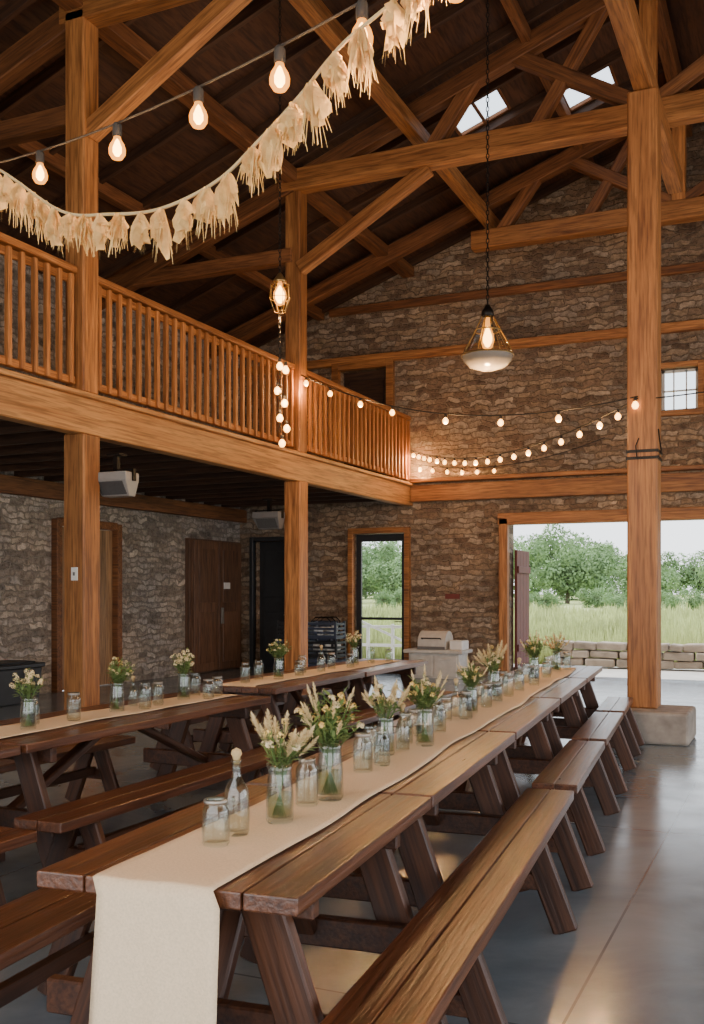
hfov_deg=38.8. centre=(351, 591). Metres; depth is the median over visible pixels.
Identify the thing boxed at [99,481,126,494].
grille
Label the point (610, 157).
rafter
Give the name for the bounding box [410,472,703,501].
wooden beam
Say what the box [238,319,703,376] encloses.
trim
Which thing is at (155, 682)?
mason jar
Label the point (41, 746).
picnic table
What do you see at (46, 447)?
joist
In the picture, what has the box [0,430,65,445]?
joist
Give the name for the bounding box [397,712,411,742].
mason jar
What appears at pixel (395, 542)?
tree
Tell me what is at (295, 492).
timber post
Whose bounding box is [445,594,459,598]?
wall sign
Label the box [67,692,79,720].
mason jar
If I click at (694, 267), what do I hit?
trim
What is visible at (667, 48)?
ridge beam
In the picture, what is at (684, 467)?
trim
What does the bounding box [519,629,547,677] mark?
flower bouquet
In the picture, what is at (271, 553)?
door
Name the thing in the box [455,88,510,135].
window
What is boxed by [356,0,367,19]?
socket
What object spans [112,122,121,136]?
socket
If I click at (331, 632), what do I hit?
plastic crate
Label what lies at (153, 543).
wall
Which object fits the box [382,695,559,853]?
picnic table
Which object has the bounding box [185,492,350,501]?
joist
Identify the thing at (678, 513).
trim
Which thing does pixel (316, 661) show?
plastic crate
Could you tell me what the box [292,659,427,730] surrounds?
picnic table
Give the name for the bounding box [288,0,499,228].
wooden brace
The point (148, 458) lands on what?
joist
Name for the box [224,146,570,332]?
rafter
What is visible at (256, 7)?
rafter
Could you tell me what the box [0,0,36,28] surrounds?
rafter
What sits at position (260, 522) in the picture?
grille
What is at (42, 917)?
bench
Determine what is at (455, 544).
wall
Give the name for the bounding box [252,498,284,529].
wall speaker
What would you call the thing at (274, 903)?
picnic table
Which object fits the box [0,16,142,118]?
rafter
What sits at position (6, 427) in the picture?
joist
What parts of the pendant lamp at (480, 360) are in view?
lamp shade, chain, bulb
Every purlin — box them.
[0,120,323,320]
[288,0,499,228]
[500,0,595,179]
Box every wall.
[0,254,239,693]
[240,122,703,675]
[546,640,703,668]
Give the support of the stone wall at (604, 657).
on the paving
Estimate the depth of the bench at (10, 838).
4.32 m
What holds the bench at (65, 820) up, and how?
on the floor
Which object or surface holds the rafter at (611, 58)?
attached to the ceiling
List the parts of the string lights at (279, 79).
bulb, bulb, cord, bulb, bulb, bulb, bulb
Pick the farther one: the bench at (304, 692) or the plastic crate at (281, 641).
the plastic crate at (281, 641)
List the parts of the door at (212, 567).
handle, sign plate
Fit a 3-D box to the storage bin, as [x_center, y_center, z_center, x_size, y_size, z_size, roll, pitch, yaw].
[-4.766,1.218,13.203,0.665,0.565,1.360,0,0,24]
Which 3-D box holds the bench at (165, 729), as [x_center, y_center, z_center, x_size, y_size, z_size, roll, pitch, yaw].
[-1.248,1.278,8.832,0.497,0.457,1.700,0,0,24]
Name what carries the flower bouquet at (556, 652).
in the glass vase
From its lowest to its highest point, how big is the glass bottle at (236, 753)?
0.259 m
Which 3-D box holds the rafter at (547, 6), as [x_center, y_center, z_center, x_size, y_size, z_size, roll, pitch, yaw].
[-0.330,-6.260,13.817,8.541,3.180,0.070,0,0,24]
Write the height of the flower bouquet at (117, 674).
0.318 m
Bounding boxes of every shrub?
[373,591,395,607]
[389,587,401,608]
[529,588,564,609]
[577,587,614,607]
[602,592,626,611]
[661,589,682,610]
[679,588,703,610]
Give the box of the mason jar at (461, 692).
[459,691,471,718]
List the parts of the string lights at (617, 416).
bulb, bulb, bulb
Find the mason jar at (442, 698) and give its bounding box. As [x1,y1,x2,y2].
[438,697,451,718]
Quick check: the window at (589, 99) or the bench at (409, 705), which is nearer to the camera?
the bench at (409, 705)
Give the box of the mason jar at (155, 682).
[152,681,163,703]
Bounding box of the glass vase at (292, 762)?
[266,762,293,823]
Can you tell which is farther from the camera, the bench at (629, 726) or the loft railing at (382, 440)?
the loft railing at (382, 440)
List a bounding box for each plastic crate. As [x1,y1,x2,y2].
[275,657,314,671]
[276,621,314,637]
[276,639,314,652]
[308,621,345,639]
[308,639,345,657]
[308,658,345,666]
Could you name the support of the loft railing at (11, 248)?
on the trim at (4, 372)
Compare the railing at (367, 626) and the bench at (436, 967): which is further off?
the railing at (367, 626)
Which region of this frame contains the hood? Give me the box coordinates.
[418,631,452,649]
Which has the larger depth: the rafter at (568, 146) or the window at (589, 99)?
the rafter at (568, 146)
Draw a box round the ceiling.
[0,0,703,343]
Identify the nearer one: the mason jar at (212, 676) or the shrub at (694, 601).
the mason jar at (212, 676)
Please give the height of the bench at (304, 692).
0.457 m
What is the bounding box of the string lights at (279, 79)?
[0,0,462,184]
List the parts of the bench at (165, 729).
leg, leg, seat, leg, leg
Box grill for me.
[403,631,472,679]
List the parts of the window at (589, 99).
frame, frame, frame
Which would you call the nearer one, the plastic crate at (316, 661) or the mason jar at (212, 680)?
the mason jar at (212, 680)
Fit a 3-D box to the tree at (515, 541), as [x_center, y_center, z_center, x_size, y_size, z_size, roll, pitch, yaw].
[9.142,-1.169,72.959,7.820,5.770,4.274,0,0,30]
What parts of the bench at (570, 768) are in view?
seat, leg, leg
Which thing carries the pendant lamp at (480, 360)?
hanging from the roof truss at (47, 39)
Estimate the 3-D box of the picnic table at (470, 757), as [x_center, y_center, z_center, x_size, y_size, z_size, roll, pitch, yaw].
[0.221,1.126,4.539,1.020,0.783,1.701,0,0,19]
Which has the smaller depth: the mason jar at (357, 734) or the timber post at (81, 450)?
the mason jar at (357, 734)
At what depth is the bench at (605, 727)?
7.69 m
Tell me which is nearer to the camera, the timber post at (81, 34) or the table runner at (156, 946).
the table runner at (156, 946)
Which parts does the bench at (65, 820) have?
leg, leg, seat, leg, leg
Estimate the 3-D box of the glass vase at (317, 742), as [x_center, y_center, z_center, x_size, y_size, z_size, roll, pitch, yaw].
[-0.077,0.627,3.508,0.095,0.200,0.095,0,0,-13]
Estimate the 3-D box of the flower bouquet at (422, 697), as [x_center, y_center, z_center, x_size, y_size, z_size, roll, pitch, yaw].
[0.353,0.523,4.739,0.209,0.365,0.226,0,0,-24]
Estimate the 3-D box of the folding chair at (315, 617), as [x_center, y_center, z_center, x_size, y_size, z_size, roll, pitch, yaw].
[-0.604,0.977,18.562,0.422,1.028,0.166,0,0,24]
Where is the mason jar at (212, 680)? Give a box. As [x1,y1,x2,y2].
[202,679,213,698]
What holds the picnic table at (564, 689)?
on the floor
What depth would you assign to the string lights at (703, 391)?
9.82 m
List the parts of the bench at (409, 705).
leg, seat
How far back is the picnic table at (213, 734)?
8.07 m
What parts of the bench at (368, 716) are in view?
leg, seat, leg, leg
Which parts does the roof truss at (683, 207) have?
king post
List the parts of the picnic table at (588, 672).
leg, leg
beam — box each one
[0,375,412,506]
[0,474,246,522]
[658,0,692,136]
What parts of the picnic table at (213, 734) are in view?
leg, leg, leg, leg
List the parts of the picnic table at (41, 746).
leg, leg, leg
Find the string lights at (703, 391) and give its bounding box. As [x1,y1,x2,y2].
[656,391,703,398]
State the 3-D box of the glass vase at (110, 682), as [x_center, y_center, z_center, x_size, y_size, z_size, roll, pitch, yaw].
[-1.426,0.634,6.063,0.088,0.185,0.088,0,0,44]
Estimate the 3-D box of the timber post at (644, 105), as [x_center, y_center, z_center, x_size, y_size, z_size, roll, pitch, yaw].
[3.001,-1.960,10.271,0.300,6.280,0.300,0,0,24]
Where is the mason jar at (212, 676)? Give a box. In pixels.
[211,676,222,695]
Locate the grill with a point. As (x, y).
(439, 648)
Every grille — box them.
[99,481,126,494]
[256,518,277,527]
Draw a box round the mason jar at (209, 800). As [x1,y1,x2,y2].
[202,796,229,846]
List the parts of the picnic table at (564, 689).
leg, leg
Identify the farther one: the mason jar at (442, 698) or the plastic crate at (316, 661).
the plastic crate at (316, 661)
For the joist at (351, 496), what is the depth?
18.11 m
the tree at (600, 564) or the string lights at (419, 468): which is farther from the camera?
the tree at (600, 564)
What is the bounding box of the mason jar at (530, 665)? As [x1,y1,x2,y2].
[529,665,538,683]
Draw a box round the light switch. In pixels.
[71,567,77,579]
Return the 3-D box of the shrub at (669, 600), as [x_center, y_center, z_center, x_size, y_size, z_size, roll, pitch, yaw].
[18.166,0.631,57.303,1.224,1.577,2.014,0,0,-13]
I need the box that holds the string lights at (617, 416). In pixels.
[411,398,637,465]
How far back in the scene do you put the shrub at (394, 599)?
62.06 m
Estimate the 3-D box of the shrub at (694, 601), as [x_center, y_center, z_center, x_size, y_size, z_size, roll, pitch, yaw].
[18.546,0.550,53.603,1.384,1.566,2.141,0,0,-25]
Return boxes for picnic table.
[0,692,270,867]
[0,744,20,905]
[37,784,447,1023]
[190,670,364,767]
[240,727,529,963]
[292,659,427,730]
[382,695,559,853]
[457,676,586,758]
[501,665,601,742]
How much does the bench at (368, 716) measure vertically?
0.457 m
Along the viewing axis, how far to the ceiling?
13.13 m
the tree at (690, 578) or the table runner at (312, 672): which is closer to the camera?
the table runner at (312, 672)
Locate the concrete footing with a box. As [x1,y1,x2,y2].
[631,704,695,745]
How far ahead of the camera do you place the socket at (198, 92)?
3.08 m
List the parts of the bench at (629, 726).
seat, leg, leg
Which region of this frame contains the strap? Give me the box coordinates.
[626,429,661,461]
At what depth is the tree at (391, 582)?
76.90 m
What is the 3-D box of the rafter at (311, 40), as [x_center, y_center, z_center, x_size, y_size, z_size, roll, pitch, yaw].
[-1.106,-6.260,12.083,8.541,3.180,0.070,0,0,24]
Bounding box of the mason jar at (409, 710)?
[407,709,422,734]
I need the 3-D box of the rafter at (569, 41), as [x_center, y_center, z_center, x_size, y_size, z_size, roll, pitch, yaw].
[0.059,-6.260,14.684,8.541,3.180,0.070,0,0,24]
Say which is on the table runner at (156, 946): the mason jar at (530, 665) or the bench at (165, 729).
the mason jar at (530, 665)
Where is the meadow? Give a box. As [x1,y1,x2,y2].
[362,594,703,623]
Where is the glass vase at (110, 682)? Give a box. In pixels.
[109,682,123,709]
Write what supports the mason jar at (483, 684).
on the table runner at (156, 946)
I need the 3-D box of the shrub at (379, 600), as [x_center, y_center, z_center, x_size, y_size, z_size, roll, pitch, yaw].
[2.227,0.649,66.745,1.868,1.463,1.136,0,0,-24]
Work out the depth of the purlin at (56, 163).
13.57 m
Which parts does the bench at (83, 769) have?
seat, leg, leg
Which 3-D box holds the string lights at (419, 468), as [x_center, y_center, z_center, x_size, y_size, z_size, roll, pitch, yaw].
[2.667,-2.350,17.570,3.504,0.515,0.065,0,0,25]
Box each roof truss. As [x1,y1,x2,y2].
[0,0,251,148]
[102,0,703,309]
[209,90,703,357]
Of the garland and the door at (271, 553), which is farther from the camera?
the door at (271, 553)
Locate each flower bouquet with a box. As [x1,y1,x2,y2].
[9,667,43,725]
[107,656,134,708]
[170,647,194,696]
[249,708,319,816]
[266,639,291,675]
[294,682,363,793]
[345,630,361,662]
[361,675,410,749]
[398,664,448,741]
[456,656,487,709]
[473,640,507,695]
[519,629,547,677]
[543,632,569,668]
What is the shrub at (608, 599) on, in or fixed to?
on the meadow
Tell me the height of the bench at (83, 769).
0.457 m
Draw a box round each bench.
[0,735,135,800]
[0,826,36,853]
[0,888,96,1007]
[14,746,300,888]
[149,705,262,770]
[260,688,332,732]
[291,707,400,759]
[320,788,592,1023]
[379,691,458,722]
[532,740,619,855]
[572,712,635,794]
[596,696,644,756]
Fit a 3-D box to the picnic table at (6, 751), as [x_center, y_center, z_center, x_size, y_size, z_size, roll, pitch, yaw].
[-2.392,1.126,3.931,1.020,0.783,2.220,0,0,24]
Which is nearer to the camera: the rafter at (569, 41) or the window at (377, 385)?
the rafter at (569, 41)
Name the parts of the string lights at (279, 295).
bulb, chain, chain, bulb, bulb, bulb, bulb, bulb, bulb, bulb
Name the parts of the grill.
door, door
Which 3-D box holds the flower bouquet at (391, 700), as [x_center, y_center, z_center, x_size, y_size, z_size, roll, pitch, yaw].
[0.152,0.539,4.481,0.231,0.335,0.206,0,0,22]
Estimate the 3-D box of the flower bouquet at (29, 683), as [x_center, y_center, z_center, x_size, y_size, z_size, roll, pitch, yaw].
[-1.711,0.550,5.281,0.175,0.312,0.171,0,0,41]
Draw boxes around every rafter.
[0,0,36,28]
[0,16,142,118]
[1,0,279,181]
[6,0,384,238]
[38,0,480,273]
[98,0,568,278]
[122,0,638,307]
[153,48,622,320]
[186,62,663,334]
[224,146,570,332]
[238,128,670,356]
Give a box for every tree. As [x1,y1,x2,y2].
[362,541,399,597]
[363,541,401,598]
[366,554,401,596]
[514,533,554,595]
[514,536,529,552]
[524,539,617,603]
[529,524,625,600]
[586,549,667,599]
[611,560,681,602]
[661,550,703,599]
[695,560,703,584]
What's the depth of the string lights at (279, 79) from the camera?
3.07 m
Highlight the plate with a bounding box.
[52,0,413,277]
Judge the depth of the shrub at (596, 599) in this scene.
59.55 m
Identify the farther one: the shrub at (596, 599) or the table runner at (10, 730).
the shrub at (596, 599)
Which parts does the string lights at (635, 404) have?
bulb, bulb, bulb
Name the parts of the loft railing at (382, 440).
rail, rail, rail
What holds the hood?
attached to the grill
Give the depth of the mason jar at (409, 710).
5.05 m
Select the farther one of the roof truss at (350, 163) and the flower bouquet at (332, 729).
the roof truss at (350, 163)
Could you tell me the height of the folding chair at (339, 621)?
1.028 m
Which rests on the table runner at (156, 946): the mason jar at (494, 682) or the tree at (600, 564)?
the mason jar at (494, 682)
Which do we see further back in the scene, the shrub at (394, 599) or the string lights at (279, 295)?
the shrub at (394, 599)
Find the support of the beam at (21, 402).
attached to the wall at (455, 544)
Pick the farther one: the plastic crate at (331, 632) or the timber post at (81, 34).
the plastic crate at (331, 632)
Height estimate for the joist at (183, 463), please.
0.220 m
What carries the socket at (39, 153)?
attached to the string lights at (279, 79)
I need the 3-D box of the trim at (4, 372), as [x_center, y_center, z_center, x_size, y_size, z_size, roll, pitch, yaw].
[-3.082,-1.965,9.215,0.240,0.050,20.300,0,0,24]
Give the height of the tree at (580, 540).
7.732 m
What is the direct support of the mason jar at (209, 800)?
on the table runner at (156, 946)
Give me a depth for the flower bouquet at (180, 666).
6.74 m
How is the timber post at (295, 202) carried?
on the trim at (4, 372)
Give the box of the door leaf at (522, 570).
[513,550,530,669]
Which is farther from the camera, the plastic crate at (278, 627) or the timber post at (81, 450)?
the plastic crate at (278, 627)
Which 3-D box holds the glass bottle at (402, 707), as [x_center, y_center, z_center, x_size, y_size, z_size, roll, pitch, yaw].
[0.231,0.615,4.575,0.067,0.222,0.067,0,0,-15]
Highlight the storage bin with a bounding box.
[0,660,44,706]
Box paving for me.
[530,664,703,680]
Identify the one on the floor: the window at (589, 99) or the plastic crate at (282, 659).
the plastic crate at (282, 659)
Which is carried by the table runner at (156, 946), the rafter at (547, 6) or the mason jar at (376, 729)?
the mason jar at (376, 729)
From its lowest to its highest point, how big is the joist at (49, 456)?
0.220 m
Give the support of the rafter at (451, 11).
attached to the ceiling
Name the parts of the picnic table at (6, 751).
leg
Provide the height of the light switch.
0.130 m
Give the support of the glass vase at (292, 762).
on the table runner at (156, 946)
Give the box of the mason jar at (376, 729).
[374,729,389,765]
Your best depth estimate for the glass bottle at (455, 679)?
5.86 m
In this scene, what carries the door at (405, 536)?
in the wall at (455, 544)
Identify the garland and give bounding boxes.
[0,0,446,262]
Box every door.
[51,517,121,692]
[185,538,240,674]
[249,536,283,667]
[348,527,410,660]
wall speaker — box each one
[98,453,138,497]
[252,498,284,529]
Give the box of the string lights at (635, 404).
[301,375,638,425]
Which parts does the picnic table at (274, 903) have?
leg, leg, leg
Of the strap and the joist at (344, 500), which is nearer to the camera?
the strap
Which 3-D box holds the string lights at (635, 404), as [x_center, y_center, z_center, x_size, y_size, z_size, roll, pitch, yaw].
[1.087,-2.464,12.157,0.068,1.245,5.452,0,0,-42]
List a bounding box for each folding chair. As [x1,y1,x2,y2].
[310,617,330,658]
[318,616,340,658]
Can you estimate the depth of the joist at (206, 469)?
13.85 m
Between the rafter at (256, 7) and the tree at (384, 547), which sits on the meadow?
the tree at (384, 547)
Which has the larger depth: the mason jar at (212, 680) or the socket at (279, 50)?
the mason jar at (212, 680)
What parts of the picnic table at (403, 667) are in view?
leg, leg, leg, leg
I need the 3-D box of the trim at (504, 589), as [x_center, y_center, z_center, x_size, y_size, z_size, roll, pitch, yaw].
[2.703,0.100,17.724,0.160,2.800,0.200,0,0,24]
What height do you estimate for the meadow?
1.118 m
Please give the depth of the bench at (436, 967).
3.23 m
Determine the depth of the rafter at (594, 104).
16.33 m
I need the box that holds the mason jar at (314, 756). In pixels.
[295,756,316,805]
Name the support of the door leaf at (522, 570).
in the wall at (455, 544)
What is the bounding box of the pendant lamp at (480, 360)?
[461,0,513,371]
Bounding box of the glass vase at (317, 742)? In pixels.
[316,742,342,799]
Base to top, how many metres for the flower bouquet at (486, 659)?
0.380 m
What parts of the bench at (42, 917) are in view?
seat, leg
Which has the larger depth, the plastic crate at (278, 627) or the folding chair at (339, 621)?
the folding chair at (339, 621)
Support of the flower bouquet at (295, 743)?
in the glass vase at (292, 762)
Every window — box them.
[331,358,394,477]
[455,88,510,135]
[563,65,617,111]
[661,359,703,416]
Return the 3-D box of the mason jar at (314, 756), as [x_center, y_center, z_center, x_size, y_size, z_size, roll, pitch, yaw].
[-0.153,0.644,3.400,0.078,0.165,0.078,0,0,16]
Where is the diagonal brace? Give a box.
[604,0,682,193]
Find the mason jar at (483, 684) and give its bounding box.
[481,683,490,705]
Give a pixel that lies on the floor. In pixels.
(635, 953)
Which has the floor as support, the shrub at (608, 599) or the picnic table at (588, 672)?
the picnic table at (588, 672)
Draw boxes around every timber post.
[64,433,99,709]
[66,9,97,394]
[284,481,307,692]
[285,191,306,452]
[627,87,660,708]
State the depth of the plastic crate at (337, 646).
17.70 m
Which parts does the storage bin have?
lid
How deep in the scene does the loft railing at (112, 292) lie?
11.78 m
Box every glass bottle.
[223,747,248,834]
[395,703,409,749]
[450,678,461,715]
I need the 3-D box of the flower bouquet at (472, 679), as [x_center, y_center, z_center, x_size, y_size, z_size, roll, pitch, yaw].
[0.708,0.543,6.005,0.188,0.328,0.203,0,0,37]
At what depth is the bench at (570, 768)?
5.88 m
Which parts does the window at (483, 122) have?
frame, frame, frame, frame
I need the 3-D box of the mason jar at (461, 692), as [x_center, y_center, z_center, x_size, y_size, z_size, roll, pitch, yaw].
[0.652,0.646,5.735,0.078,0.160,0.078,0,0,-39]
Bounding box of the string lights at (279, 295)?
[269,0,290,446]
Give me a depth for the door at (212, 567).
18.70 m
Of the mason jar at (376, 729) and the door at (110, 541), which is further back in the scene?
the door at (110, 541)
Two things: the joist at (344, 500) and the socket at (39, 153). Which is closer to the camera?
the socket at (39, 153)
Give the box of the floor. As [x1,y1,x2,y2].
[0,667,703,1023]
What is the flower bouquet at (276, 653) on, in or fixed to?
in the glass vase
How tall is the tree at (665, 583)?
4.080 m
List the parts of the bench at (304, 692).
leg, seat, leg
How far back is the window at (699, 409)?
16.48 m
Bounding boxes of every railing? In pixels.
[0,232,76,384]
[98,276,294,446]
[307,370,410,479]
[362,620,401,658]
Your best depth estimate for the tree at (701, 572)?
65.84 m
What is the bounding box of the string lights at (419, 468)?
[411,437,604,473]
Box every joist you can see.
[0,421,50,434]
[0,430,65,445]
[0,441,126,455]
[0,447,158,463]
[0,454,186,471]
[14,460,214,476]
[44,466,237,481]
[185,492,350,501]
[204,495,366,504]
[221,499,380,507]
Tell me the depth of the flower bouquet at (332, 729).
3.48 m
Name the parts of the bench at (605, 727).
seat, leg, leg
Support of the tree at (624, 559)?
on the meadow
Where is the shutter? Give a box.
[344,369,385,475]
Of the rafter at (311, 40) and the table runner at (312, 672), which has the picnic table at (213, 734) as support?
the table runner at (312, 672)
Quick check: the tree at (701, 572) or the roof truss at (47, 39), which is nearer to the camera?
the roof truss at (47, 39)
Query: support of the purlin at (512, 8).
attached to the wall at (455, 544)
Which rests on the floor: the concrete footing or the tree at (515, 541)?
the concrete footing
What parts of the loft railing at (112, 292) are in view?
rail, rail, rail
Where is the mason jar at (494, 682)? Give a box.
[491,681,502,700]
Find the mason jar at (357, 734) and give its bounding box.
[353,731,371,769]
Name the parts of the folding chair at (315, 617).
backrest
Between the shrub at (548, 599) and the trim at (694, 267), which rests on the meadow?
the shrub at (548, 599)
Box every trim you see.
[0,368,415,485]
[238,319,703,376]
[329,261,703,317]
[410,464,703,483]
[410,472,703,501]
[498,507,703,524]
[499,519,509,675]
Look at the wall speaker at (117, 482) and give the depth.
10.09 m
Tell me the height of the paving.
0.200 m
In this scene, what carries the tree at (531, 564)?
on the meadow
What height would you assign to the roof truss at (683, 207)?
3.278 m
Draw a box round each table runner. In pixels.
[0,693,234,738]
[89,667,575,1023]
[220,660,400,686]
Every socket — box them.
[36,150,43,163]
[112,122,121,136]
[193,86,203,103]
[274,44,284,63]
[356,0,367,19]
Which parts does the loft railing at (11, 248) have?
rail, rail, rail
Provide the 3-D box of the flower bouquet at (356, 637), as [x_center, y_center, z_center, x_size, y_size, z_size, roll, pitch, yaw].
[0.024,0.541,9.960,0.180,0.328,0.184,0,0,45]
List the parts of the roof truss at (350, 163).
king post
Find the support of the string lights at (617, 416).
hanging from the timber post at (644, 105)
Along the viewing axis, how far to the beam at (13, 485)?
16.63 m

